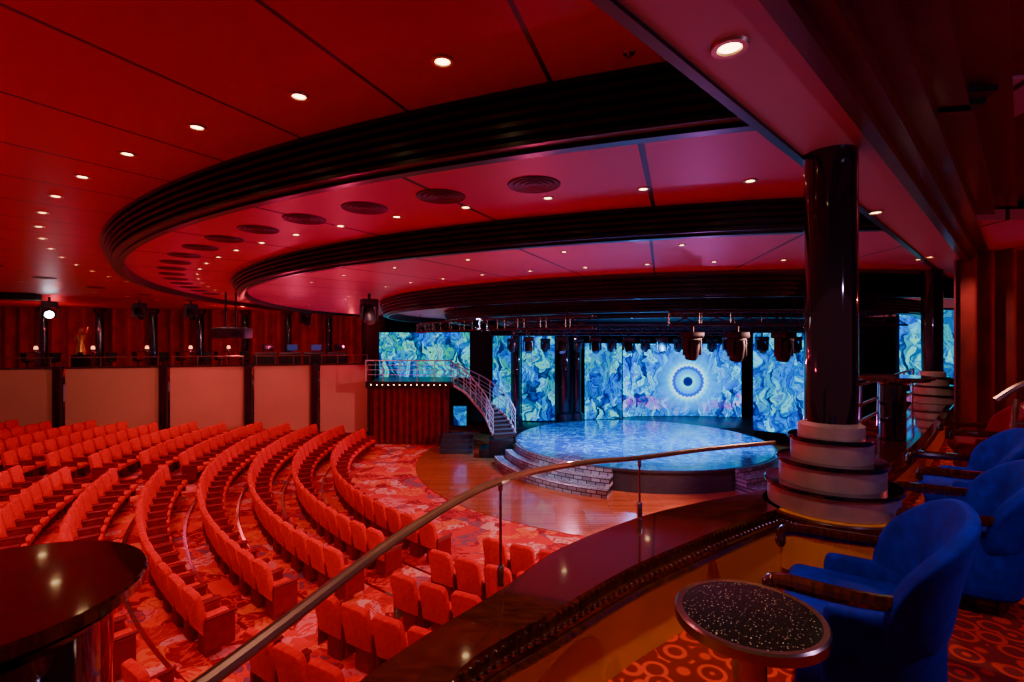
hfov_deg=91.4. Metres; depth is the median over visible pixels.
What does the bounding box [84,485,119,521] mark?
seat
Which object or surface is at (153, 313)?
column
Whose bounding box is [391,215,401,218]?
recessed light
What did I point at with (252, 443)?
seat
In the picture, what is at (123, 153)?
recessed light
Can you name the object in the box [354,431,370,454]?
seat
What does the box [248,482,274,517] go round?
seat
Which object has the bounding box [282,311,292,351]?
column
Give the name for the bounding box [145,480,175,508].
seat
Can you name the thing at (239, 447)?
seat
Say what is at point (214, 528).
seat
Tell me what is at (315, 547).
seat
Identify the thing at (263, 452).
seat
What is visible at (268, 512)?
seat
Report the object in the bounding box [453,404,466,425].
led screen
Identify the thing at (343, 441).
seat
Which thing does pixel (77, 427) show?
seat
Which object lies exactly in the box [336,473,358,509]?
seat
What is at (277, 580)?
seat cushion
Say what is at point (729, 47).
recessed light
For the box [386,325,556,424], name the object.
curtain
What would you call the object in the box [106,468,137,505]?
seat
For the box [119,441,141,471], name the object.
seat
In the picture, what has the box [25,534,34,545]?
seat cushion
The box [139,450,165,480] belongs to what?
seat
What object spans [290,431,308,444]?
seat
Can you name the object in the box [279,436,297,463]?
seat
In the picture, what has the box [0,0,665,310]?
ceiling
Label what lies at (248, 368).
wall pier
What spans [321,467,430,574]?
trim
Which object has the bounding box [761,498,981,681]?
tub chair
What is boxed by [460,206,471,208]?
recessed light
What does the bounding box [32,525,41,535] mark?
seat cushion
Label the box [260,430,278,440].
seat
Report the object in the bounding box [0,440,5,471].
seat
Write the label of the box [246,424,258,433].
seat
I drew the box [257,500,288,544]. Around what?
seat
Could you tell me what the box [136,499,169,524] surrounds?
seat
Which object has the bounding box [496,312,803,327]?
trim
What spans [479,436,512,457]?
platform
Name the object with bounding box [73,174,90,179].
recessed light
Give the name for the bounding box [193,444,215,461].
seat
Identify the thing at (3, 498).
seat
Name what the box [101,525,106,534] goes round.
seat cushion
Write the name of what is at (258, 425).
seat
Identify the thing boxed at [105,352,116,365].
bar stool
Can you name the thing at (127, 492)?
seat cushion
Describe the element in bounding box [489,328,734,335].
lighting truss
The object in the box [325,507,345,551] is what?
seat
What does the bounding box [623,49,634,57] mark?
sprinkler head
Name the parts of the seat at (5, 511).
backrest, armrest, armrest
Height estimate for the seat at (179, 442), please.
0.988 m
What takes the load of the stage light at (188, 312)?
hanging from the ceiling at (83, 82)
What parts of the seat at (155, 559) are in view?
backrest, armrest, armrest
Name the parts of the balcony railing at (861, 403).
post, post, post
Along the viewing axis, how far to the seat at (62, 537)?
8.80 m
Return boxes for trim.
[100,61,997,311]
[122,424,319,681]
[183,420,367,629]
[231,197,882,318]
[236,426,367,598]
[281,433,392,596]
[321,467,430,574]
[380,272,953,324]
[444,298,920,327]
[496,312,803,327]
[590,0,948,278]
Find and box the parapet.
[359,402,953,681]
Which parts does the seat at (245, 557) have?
backrest, armrest, armrest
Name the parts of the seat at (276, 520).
backrest, armrest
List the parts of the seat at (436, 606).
armrest, armrest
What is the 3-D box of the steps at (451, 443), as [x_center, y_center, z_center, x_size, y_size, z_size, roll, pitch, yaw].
[-2.400,4.445,21.780,1.400,0.680,1.140,0,0,0]
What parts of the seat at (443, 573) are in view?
backrest, armrest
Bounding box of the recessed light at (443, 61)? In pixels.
[430,54,454,68]
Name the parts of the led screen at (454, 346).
frame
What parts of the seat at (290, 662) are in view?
backrest, armrest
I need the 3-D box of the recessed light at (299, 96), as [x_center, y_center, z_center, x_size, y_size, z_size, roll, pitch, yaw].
[-1.563,-1.794,3.671,0.156,0.012,0.156,0,0,0]
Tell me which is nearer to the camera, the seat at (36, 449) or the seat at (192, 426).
the seat at (36, 449)
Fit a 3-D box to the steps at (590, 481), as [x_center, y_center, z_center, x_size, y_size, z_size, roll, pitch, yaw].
[1.088,4.423,17.445,1.533,0.725,5.860,0,0,-37]
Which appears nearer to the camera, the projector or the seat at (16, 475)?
the seat at (16, 475)
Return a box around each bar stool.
[20,353,33,366]
[48,353,61,365]
[77,352,89,365]
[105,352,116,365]
[132,352,142,365]
[158,352,168,364]
[175,352,186,364]
[201,352,211,364]
[214,351,223,364]
[239,351,248,363]
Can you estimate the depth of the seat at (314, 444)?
19.24 m
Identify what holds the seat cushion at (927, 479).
on the tub chair at (1005, 446)
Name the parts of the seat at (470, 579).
armrest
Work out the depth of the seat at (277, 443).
18.51 m
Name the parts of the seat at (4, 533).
backrest, armrest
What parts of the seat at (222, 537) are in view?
backrest, armrest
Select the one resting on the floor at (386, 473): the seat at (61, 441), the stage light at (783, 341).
the seat at (61, 441)
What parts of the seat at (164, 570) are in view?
backrest, armrest, armrest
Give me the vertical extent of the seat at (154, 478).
0.988 m
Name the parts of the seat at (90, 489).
backrest, armrest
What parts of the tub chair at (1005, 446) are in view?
armrest, armrest, backrest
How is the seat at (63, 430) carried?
on the floor at (386, 473)
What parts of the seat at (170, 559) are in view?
backrest, armrest, armrest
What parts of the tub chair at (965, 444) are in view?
seat rail, armrest, armrest, backrest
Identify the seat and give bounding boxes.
[0,422,4,429]
[0,429,10,440]
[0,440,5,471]
[0,450,34,476]
[0,456,3,470]
[0,470,32,492]
[0,488,20,500]
[0,494,8,507]
[0,505,41,544]
[0,515,34,545]
[0,535,27,547]
[0,545,20,549]
[3,437,19,450]
[4,420,18,429]
[6,498,48,544]
[7,465,43,484]
[9,426,24,437]
[15,446,46,476]
[16,490,56,535]
[17,434,32,446]
[24,424,38,433]
[26,484,64,527]
[29,442,49,474]
[31,431,46,442]
[36,478,73,519]
[38,421,51,430]
[42,438,61,451]
[45,428,59,439]
[45,451,76,477]
[46,472,82,511]
[55,435,70,447]
[57,447,87,478]
[57,466,90,491]
[57,532,67,541]
[58,425,72,435]
[59,523,99,540]
[62,514,103,540]
[67,506,106,534]
[68,432,83,444]
[69,443,92,475]
[71,422,84,432]
[72,498,109,530]
[78,491,114,529]
[80,429,93,440]
[81,440,102,470]
[84,420,96,429]
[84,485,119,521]
[88,452,117,481]
[91,479,124,517]
[92,426,105,437]
[92,436,110,449]
[98,448,126,476]
[98,473,130,511]
[104,424,116,434]
[104,433,119,445]
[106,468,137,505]
[108,445,135,476]
[114,610,127,628]
[114,616,139,681]
[115,421,127,431]
[115,430,130,442]
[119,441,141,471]
[121,658,184,681]
[126,427,139,438]
[129,438,149,467]
[135,506,169,532]
[135,514,171,550]
[136,425,148,435]
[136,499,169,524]
[136,522,175,550]
[138,492,170,517]
[138,531,180,587]
[139,435,156,446]
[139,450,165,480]
[141,486,172,510]
[143,541,187,599]
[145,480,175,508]
[147,422,158,433]
[147,446,172,469]
[149,432,164,443]
[149,474,178,507]
[149,551,195,612]
[149,678,160,681]
[154,469,182,496]
[156,442,180,472]
[157,562,206,626]
[159,429,172,440]
[160,464,187,498]
[165,439,187,468]
[168,426,181,437]
[168,573,220,641]
[173,436,193,448]
[178,424,190,434]
[178,451,203,483]
[181,585,237,657]
[182,433,199,444]
[185,447,209,478]
[187,421,199,431]
[191,430,206,441]
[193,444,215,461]
[197,481,224,503]
[197,487,225,509]
[197,493,226,532]
[198,500,229,543]
[199,427,214,438]
[199,475,225,496]
[200,440,221,456]
[200,507,233,554]
[201,470,227,492]
[204,465,229,491]
[204,514,239,564]
[207,437,228,451]
[208,425,222,435]
[208,461,232,490]
[209,522,247,574]
[212,456,236,481]
[215,434,234,447]
[217,422,226,432]
[217,452,240,483]
[217,530,256,584]
[223,431,240,442]
[223,448,245,478]
[226,539,268,595]
[229,445,250,474]
[230,429,246,439]
[234,441,255,470]
[238,426,253,436]
[238,548,281,607]
[241,438,261,464]
[243,627,308,681]
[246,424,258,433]
[247,435,266,450]
[247,471,271,491]
[247,476,272,505]
[248,466,271,487]
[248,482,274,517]
[250,462,272,481]
[250,488,277,528]
[252,458,274,478]
[252,558,298,620]
[253,494,282,536]
[254,421,267,431]
[254,432,273,445]
[255,454,277,480]
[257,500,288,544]
[259,450,280,476]
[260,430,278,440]
[263,446,284,474]
[263,507,295,553]
[268,427,284,437]
[268,443,288,470]
[271,514,305,562]
[272,642,339,681]
[273,439,292,467]
[275,425,289,434]
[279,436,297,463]
[280,521,316,571]
[282,423,296,432]
[285,434,302,449]
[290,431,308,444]
[291,463,312,481]
[291,468,313,486]
[292,459,312,477]
[292,472,315,508]
[292,529,318,581]
[293,455,313,473]
[294,477,319,515]
[295,451,315,473]
[297,428,313,440]
[297,483,323,521]
[298,447,317,469]
[302,444,320,470]
[302,488,328,528]
[303,426,319,436]
[305,441,324,467]
[306,537,346,586]
[306,658,349,681]
[308,494,336,536]
[310,424,324,433]
[310,438,328,464]
[314,435,332,460]
[315,500,337,544]
[315,595,344,660]
[320,432,336,457]
[323,545,364,601]
[325,429,342,443]
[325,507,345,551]
[330,456,348,472]
[330,460,349,488]
[331,427,347,438]
[331,452,349,469]
[331,464,351,497]
[332,449,350,465]
[333,469,355,503]
[334,445,352,466]
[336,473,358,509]
[336,513,359,560]
[337,425,351,435]
[337,442,354,465]
[340,439,357,463]
[340,478,364,515]
[340,602,375,674]
[344,436,361,461]
[346,483,365,521]
[347,674,363,681]
[349,433,365,458]
[350,520,385,568]
[353,489,369,528]
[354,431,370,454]
[359,428,375,451]
[362,494,375,528]
[366,527,402,577]
[371,613,407,667]
[373,500,388,536]
[385,506,408,549]
[390,572,421,631]
[400,512,424,557]
[407,625,431,645]
[419,521,451,562]
[419,581,452,630]
[428,549,456,600]
[451,590,481,617]
[454,556,484,600]
[483,537,510,570]
[484,564,512,598]
[509,543,536,580]
[538,549,554,560]
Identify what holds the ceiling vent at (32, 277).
in the ceiling at (83, 82)
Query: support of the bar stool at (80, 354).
on the floor at (169, 367)
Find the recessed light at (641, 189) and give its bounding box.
[636,187,649,191]
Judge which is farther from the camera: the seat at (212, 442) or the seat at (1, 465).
the seat at (212, 442)
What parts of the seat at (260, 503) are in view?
backrest, armrest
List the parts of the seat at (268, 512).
backrest, armrest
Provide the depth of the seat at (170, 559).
8.85 m
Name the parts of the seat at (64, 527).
backrest, armrest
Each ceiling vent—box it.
[32,277,56,278]
[157,266,185,270]
[158,272,185,275]
[159,260,190,264]
[163,277,187,280]
[167,252,201,257]
[170,282,192,284]
[179,286,200,288]
[181,244,218,250]
[190,290,209,291]
[204,235,243,242]
[237,225,278,233]
[282,214,326,224]
[341,201,387,214]
[416,189,465,203]
[507,176,560,193]
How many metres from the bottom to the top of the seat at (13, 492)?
0.988 m
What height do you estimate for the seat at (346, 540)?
0.988 m
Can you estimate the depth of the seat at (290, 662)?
5.69 m
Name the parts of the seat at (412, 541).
armrest, backrest, armrest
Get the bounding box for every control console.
[253,344,276,372]
[278,344,300,363]
[303,344,324,371]
[327,344,346,362]
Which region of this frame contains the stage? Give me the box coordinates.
[513,414,789,493]
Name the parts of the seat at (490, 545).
armrest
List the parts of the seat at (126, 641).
armrest, armrest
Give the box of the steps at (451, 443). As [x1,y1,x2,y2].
[439,433,473,453]
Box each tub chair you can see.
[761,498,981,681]
[894,459,1023,617]
[906,428,1023,502]
[939,402,1023,466]
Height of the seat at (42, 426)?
0.988 m
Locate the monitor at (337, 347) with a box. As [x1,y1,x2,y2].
[334,344,344,352]
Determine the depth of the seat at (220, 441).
18.75 m
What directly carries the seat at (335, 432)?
on the floor at (386, 473)
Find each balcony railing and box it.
[191,440,775,681]
[803,368,913,424]
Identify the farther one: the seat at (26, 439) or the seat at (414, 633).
the seat at (26, 439)
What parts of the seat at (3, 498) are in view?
armrest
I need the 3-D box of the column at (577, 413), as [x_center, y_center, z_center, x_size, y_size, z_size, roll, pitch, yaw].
[3.350,1.650,25.650,0.600,4.800,0.600,0,0,0]
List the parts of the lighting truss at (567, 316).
frame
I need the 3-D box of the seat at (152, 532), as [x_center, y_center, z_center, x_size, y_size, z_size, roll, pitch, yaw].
[-7.277,4.006,10.155,0.602,0.988,0.564,0,0,-38]
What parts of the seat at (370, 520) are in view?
armrest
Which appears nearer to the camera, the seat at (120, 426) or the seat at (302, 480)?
the seat at (302, 480)
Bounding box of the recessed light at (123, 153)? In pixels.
[117,151,136,157]
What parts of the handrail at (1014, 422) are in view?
rail, leg, rail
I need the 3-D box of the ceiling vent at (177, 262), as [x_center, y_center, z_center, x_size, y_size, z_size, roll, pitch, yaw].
[-6.732,-1.573,10.005,0.540,0.015,0.540,0,0,0]
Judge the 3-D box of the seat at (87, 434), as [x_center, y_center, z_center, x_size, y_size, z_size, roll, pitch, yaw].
[-15.179,3.706,18.133,0.602,0.988,0.564,0,0,-6]
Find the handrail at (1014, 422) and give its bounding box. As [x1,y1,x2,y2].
[992,381,1023,428]
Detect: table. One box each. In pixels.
[0,540,148,681]
[26,352,45,366]
[84,351,101,365]
[139,351,154,365]
[183,351,197,364]
[221,351,234,363]
[675,579,832,681]
[859,374,935,440]
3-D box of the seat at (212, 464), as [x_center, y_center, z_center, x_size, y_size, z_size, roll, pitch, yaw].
[-8.686,4.081,14.919,0.602,0.988,0.564,0,0,-21]
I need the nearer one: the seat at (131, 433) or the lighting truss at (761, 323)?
the lighting truss at (761, 323)
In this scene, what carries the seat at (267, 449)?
on the floor at (386, 473)
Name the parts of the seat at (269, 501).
backrest, armrest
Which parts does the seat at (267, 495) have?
backrest, armrest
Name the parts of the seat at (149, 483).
backrest, armrest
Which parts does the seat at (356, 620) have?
backrest, armrest, armrest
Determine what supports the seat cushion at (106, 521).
on the seat at (78, 503)
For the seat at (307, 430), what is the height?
0.988 m
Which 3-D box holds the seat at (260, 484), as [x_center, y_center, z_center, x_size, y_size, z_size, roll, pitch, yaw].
[-7.068,4.156,14.010,0.602,0.988,0.564,0,0,-26]
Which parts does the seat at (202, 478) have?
backrest, armrest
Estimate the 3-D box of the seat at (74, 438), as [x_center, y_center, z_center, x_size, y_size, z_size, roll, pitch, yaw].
[-15.106,3.706,17.551,0.602,0.988,0.564,0,0,-8]
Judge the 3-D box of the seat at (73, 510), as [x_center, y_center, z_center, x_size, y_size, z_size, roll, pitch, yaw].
[-8.851,3.931,10.416,0.602,0.988,0.564,0,0,-34]
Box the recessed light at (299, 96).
[288,91,309,101]
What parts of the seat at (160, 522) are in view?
backrest, armrest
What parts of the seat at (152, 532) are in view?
backrest, armrest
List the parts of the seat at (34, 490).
backrest, armrest, armrest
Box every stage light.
[40,297,58,318]
[131,300,146,319]
[183,301,197,319]
[299,312,311,325]
[360,294,378,324]
[507,336,516,351]
[523,333,534,353]
[540,336,549,351]
[556,333,567,353]
[574,336,583,351]
[589,333,600,353]
[607,336,616,351]
[622,333,634,353]
[640,336,650,351]
[656,333,667,353]
[673,336,682,351]
[680,326,703,360]
[706,336,717,351]
[722,337,726,352]
[724,325,749,361]
[755,333,768,353]
[771,325,796,361]
[793,337,802,353]
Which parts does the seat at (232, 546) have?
backrest, armrest, armrest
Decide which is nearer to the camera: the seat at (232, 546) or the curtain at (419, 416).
the seat at (232, 546)
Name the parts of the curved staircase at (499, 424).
balustrade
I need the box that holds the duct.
[0,292,41,300]
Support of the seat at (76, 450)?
on the floor at (386, 473)
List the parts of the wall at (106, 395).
rail, rail, rail, rail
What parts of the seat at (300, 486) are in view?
backrest, armrest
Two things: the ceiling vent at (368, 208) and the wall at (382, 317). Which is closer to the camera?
the ceiling vent at (368, 208)
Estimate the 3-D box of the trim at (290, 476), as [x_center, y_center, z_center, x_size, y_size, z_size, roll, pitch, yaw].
[-3.822,4.657,15.709,6.224,0.026,23.279,0,0,-26]
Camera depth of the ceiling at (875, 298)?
22.22 m
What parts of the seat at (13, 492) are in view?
armrest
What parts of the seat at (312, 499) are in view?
backrest, armrest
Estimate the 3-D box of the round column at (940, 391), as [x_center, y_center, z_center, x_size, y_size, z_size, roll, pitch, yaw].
[7.350,-0.085,8.750,0.778,2.300,0.778,0,0,5]
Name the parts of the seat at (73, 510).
backrest, armrest, armrest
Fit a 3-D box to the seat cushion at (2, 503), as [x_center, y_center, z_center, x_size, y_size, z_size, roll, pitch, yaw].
[-12.043,3.855,11.597,0.460,0.130,0.470,0,0,-26]
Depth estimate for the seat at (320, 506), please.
11.60 m
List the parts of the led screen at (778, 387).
frame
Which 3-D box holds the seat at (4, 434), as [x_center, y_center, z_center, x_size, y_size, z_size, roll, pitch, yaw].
[-17.325,3.556,17.242,0.602,0.988,0.564,0,0,-8]
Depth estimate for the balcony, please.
22.47 m
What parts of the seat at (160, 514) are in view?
backrest, armrest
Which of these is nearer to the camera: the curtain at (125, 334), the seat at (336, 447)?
the seat at (336, 447)
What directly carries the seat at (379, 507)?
on the floor at (386, 473)
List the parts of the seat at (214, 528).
backrest, armrest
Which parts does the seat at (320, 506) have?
backrest, armrest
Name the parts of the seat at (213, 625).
backrest, armrest, armrest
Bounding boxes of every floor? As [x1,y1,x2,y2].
[33,381,878,681]
[63,367,367,384]
[416,430,789,536]
[608,426,1023,681]
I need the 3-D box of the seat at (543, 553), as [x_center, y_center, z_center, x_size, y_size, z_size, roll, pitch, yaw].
[0.820,4.306,9.288,0.564,0.988,0.602,0,0,25]
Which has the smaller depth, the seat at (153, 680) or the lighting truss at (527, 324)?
the seat at (153, 680)
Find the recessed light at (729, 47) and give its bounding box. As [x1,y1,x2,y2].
[710,35,749,58]
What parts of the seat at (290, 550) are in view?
backrest, armrest, armrest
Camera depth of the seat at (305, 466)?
16.41 m
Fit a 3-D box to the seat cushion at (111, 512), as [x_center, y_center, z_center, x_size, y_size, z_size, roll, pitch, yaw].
[-9.417,4.005,11.444,0.460,0.130,0.470,0,0,-30]
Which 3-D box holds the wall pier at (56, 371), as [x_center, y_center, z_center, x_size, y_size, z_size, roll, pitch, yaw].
[-18.500,2.720,20.350,0.400,3.360,0.400,0,0,0]
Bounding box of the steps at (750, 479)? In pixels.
[735,457,778,493]
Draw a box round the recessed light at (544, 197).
[542,196,553,199]
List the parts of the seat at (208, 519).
backrest, armrest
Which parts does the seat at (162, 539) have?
backrest, armrest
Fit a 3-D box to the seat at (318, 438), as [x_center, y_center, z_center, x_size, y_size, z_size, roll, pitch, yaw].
[-7.453,4.231,19.801,0.602,0.988,0.564,0,0,-3]
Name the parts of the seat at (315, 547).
armrest, backrest, armrest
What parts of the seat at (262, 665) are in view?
backrest, armrest, armrest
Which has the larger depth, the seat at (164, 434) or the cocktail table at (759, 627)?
the seat at (164, 434)
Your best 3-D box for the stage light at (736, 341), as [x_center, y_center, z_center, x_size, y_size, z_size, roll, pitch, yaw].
[4.950,0.061,11.000,0.456,0.811,0.360,0,0,-29]
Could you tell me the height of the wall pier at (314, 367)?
3.360 m
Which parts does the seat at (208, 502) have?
backrest, armrest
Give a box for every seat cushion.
[0,501,8,507]
[9,494,17,500]
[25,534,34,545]
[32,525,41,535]
[40,516,48,527]
[48,509,56,519]
[56,502,64,511]
[64,495,73,504]
[73,489,82,497]
[82,483,90,491]
[98,533,103,540]
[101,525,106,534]
[104,517,109,525]
[108,509,114,518]
[113,502,119,511]
[114,628,139,647]
[118,496,124,504]
[124,490,130,498]
[167,561,187,570]
[168,503,172,510]
[172,678,184,681]
[177,571,195,582]
[186,582,206,593]
[201,594,220,606]
[206,606,237,622]
[274,577,298,590]
[785,564,896,614]
[917,475,972,500]
[948,436,986,453]
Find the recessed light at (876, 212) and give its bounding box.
[869,210,885,214]
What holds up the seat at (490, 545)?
on the floor at (386, 473)
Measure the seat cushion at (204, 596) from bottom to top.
0.130 m
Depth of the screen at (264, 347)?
24.05 m
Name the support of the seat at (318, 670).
on the floor at (386, 473)
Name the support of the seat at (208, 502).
on the floor at (386, 473)
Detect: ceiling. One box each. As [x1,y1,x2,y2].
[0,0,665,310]
[124,0,1023,303]
[247,209,1023,315]
[398,297,897,318]
[450,297,920,321]
[617,0,960,278]
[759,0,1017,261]
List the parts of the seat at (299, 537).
backrest, armrest, armrest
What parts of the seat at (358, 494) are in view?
backrest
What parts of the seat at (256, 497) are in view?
backrest, armrest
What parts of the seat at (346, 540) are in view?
armrest, backrest, armrest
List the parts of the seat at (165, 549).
backrest, armrest, armrest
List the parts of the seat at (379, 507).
backrest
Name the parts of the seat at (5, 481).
backrest, armrest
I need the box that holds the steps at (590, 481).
[494,443,612,498]
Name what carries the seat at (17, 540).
on the floor at (386, 473)
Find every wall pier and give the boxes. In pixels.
[51,366,63,427]
[158,365,168,430]
[243,364,252,425]
[310,363,318,430]
[368,362,375,431]
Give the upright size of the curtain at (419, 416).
2.640 m
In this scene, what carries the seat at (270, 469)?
on the floor at (386, 473)
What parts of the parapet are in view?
bead trim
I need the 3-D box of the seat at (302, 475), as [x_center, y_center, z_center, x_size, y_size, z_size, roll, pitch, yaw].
[-6.404,4.231,15.246,0.602,0.988,0.564,0,0,-23]
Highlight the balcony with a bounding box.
[365,360,458,388]
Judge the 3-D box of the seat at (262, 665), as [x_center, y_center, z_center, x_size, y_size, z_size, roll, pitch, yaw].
[-2.944,4.006,6.242,0.564,0.988,0.602,0,0,32]
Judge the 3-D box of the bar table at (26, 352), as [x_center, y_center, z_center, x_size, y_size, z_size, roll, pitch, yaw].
[-20.239,0.980,21.255,0.600,1.040,0.600,0,0,0]
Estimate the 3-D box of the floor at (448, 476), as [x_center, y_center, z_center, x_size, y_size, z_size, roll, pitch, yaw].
[5.200,4.794,20.600,18.000,0.012,18.000,0,0,0]
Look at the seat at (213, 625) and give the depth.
7.11 m
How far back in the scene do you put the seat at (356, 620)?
6.78 m
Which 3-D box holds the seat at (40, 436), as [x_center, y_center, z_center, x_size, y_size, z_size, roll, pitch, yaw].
[-16.215,3.631,17.396,0.602,0.988,0.564,0,0,-8]
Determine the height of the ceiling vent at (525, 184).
0.015 m
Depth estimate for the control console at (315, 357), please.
24.46 m
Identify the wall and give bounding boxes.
[0,357,53,427]
[64,355,366,432]
[365,317,887,418]
[381,315,384,330]
[888,316,953,408]
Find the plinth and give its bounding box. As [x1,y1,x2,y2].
[763,491,887,569]
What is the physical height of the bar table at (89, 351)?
1.040 m
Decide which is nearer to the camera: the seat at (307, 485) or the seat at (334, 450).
the seat at (307, 485)
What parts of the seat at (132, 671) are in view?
backrest, armrest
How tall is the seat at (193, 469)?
0.988 m
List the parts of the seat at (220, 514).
backrest, armrest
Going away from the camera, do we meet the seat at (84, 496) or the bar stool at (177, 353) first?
the seat at (84, 496)
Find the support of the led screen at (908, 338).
hanging from the ceiling at (875, 298)
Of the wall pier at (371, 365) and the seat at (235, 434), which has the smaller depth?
the seat at (235, 434)
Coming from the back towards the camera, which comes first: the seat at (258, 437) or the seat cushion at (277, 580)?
the seat at (258, 437)
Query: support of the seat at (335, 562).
on the floor at (386, 473)
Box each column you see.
[36,307,50,366]
[93,308,106,365]
[147,309,159,364]
[194,310,205,364]
[239,310,250,363]
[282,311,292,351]
[324,314,333,362]
[360,320,364,362]
[510,327,522,423]
[557,326,572,421]
[572,326,582,420]
[764,144,905,523]
[907,269,953,404]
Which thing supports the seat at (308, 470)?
on the floor at (386, 473)
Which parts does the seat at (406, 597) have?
armrest, backrest, armrest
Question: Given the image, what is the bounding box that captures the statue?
[71,327,90,366]
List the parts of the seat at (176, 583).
backrest, armrest, armrest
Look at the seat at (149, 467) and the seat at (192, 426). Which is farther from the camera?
the seat at (192, 426)
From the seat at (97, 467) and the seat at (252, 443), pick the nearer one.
the seat at (97, 467)
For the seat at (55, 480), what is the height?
0.988 m
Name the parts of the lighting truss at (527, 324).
frame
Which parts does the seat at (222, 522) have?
backrest, armrest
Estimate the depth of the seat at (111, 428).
19.23 m
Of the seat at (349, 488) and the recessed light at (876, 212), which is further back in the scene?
the seat at (349, 488)
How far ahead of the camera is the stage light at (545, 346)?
22.40 m
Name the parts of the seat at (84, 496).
backrest, armrest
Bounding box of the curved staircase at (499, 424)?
[451,362,516,438]
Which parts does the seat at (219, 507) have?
backrest, armrest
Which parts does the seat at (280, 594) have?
backrest, armrest, armrest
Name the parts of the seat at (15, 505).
backrest, armrest, armrest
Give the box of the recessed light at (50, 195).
[47,194,63,198]
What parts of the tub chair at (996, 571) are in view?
armrest, armrest, backrest, leg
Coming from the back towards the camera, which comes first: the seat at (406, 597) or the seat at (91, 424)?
the seat at (91, 424)
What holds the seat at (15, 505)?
on the floor at (386, 473)
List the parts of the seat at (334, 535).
armrest, backrest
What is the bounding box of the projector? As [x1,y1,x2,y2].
[211,292,252,338]
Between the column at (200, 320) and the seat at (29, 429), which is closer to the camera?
the seat at (29, 429)
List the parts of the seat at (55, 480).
backrest, armrest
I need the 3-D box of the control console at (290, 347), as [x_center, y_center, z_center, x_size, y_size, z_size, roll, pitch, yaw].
[-10.790,0.830,24.299,0.950,1.340,0.601,0,0,-18]
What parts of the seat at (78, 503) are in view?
backrest, armrest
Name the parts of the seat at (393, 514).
backrest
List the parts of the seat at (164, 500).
backrest, armrest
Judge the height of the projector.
1.495 m
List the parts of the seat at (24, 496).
backrest, armrest, armrest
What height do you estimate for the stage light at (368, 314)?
0.888 m
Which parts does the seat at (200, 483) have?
backrest, armrest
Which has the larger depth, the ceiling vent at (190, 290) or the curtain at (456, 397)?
the curtain at (456, 397)
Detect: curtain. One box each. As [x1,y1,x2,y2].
[0,307,361,366]
[370,388,448,444]
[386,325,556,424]
[954,248,1023,435]
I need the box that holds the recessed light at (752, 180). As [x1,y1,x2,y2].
[743,178,757,183]
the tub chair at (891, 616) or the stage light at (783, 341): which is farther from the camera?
the stage light at (783, 341)
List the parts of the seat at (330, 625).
backrest, armrest, armrest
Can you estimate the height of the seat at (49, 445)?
0.988 m
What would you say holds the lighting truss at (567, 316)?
hanging from the ceiling at (431, 313)
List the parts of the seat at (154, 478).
backrest, armrest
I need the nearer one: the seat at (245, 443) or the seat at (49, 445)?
the seat at (49, 445)
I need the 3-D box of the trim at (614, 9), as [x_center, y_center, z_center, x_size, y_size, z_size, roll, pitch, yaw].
[4.936,-1.255,6.292,26.002,0.090,0.050,0,0,-44]
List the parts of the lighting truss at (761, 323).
frame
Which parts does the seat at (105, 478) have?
backrest, armrest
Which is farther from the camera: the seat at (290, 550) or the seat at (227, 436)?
the seat at (227, 436)
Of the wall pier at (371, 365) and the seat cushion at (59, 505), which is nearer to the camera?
the seat cushion at (59, 505)
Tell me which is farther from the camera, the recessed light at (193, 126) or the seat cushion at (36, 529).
the seat cushion at (36, 529)
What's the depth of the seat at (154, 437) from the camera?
18.36 m
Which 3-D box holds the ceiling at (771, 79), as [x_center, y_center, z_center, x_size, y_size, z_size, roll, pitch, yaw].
[5.090,-1.590,6.135,26.002,0.720,0.430,0,0,-44]
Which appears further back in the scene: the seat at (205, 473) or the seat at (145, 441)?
the seat at (145, 441)
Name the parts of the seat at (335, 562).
backrest, armrest, armrest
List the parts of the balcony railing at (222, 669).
post, post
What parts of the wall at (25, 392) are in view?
rail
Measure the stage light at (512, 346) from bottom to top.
0.750 m
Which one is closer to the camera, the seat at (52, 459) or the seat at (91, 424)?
the seat at (52, 459)
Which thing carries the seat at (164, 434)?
on the floor at (386, 473)
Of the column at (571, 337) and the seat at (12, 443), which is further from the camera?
the column at (571, 337)
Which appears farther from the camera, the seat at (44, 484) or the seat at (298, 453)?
the seat at (298, 453)
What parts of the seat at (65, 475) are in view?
backrest, armrest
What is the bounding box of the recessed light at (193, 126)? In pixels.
[186,123,207,131]
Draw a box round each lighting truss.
[416,302,595,333]
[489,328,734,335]
[512,318,866,332]
[667,297,907,325]
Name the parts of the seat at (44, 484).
backrest, armrest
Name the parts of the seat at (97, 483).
backrest, armrest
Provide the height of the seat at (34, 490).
0.988 m
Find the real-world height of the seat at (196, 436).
0.988 m
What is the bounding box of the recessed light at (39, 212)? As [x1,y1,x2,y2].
[35,211,49,213]
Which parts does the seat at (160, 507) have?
backrest, armrest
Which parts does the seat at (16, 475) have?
backrest, armrest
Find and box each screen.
[262,345,272,350]
[287,345,296,349]
[311,345,320,349]
[335,345,343,349]
[379,331,469,377]
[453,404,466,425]
[493,336,510,418]
[522,336,554,420]
[584,342,621,418]
[622,343,740,416]
[753,330,803,433]
[896,308,953,377]
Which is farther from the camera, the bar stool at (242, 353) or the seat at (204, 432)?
the bar stool at (242, 353)
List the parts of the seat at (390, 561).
backrest, armrest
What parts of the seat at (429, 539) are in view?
armrest, backrest, armrest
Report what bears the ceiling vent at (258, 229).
in the ceiling at (713, 168)
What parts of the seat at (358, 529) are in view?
armrest, backrest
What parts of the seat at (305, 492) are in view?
backrest, armrest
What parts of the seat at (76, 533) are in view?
backrest, armrest, armrest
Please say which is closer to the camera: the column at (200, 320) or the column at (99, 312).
the column at (99, 312)
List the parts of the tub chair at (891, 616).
seat rail, armrest, armrest, backrest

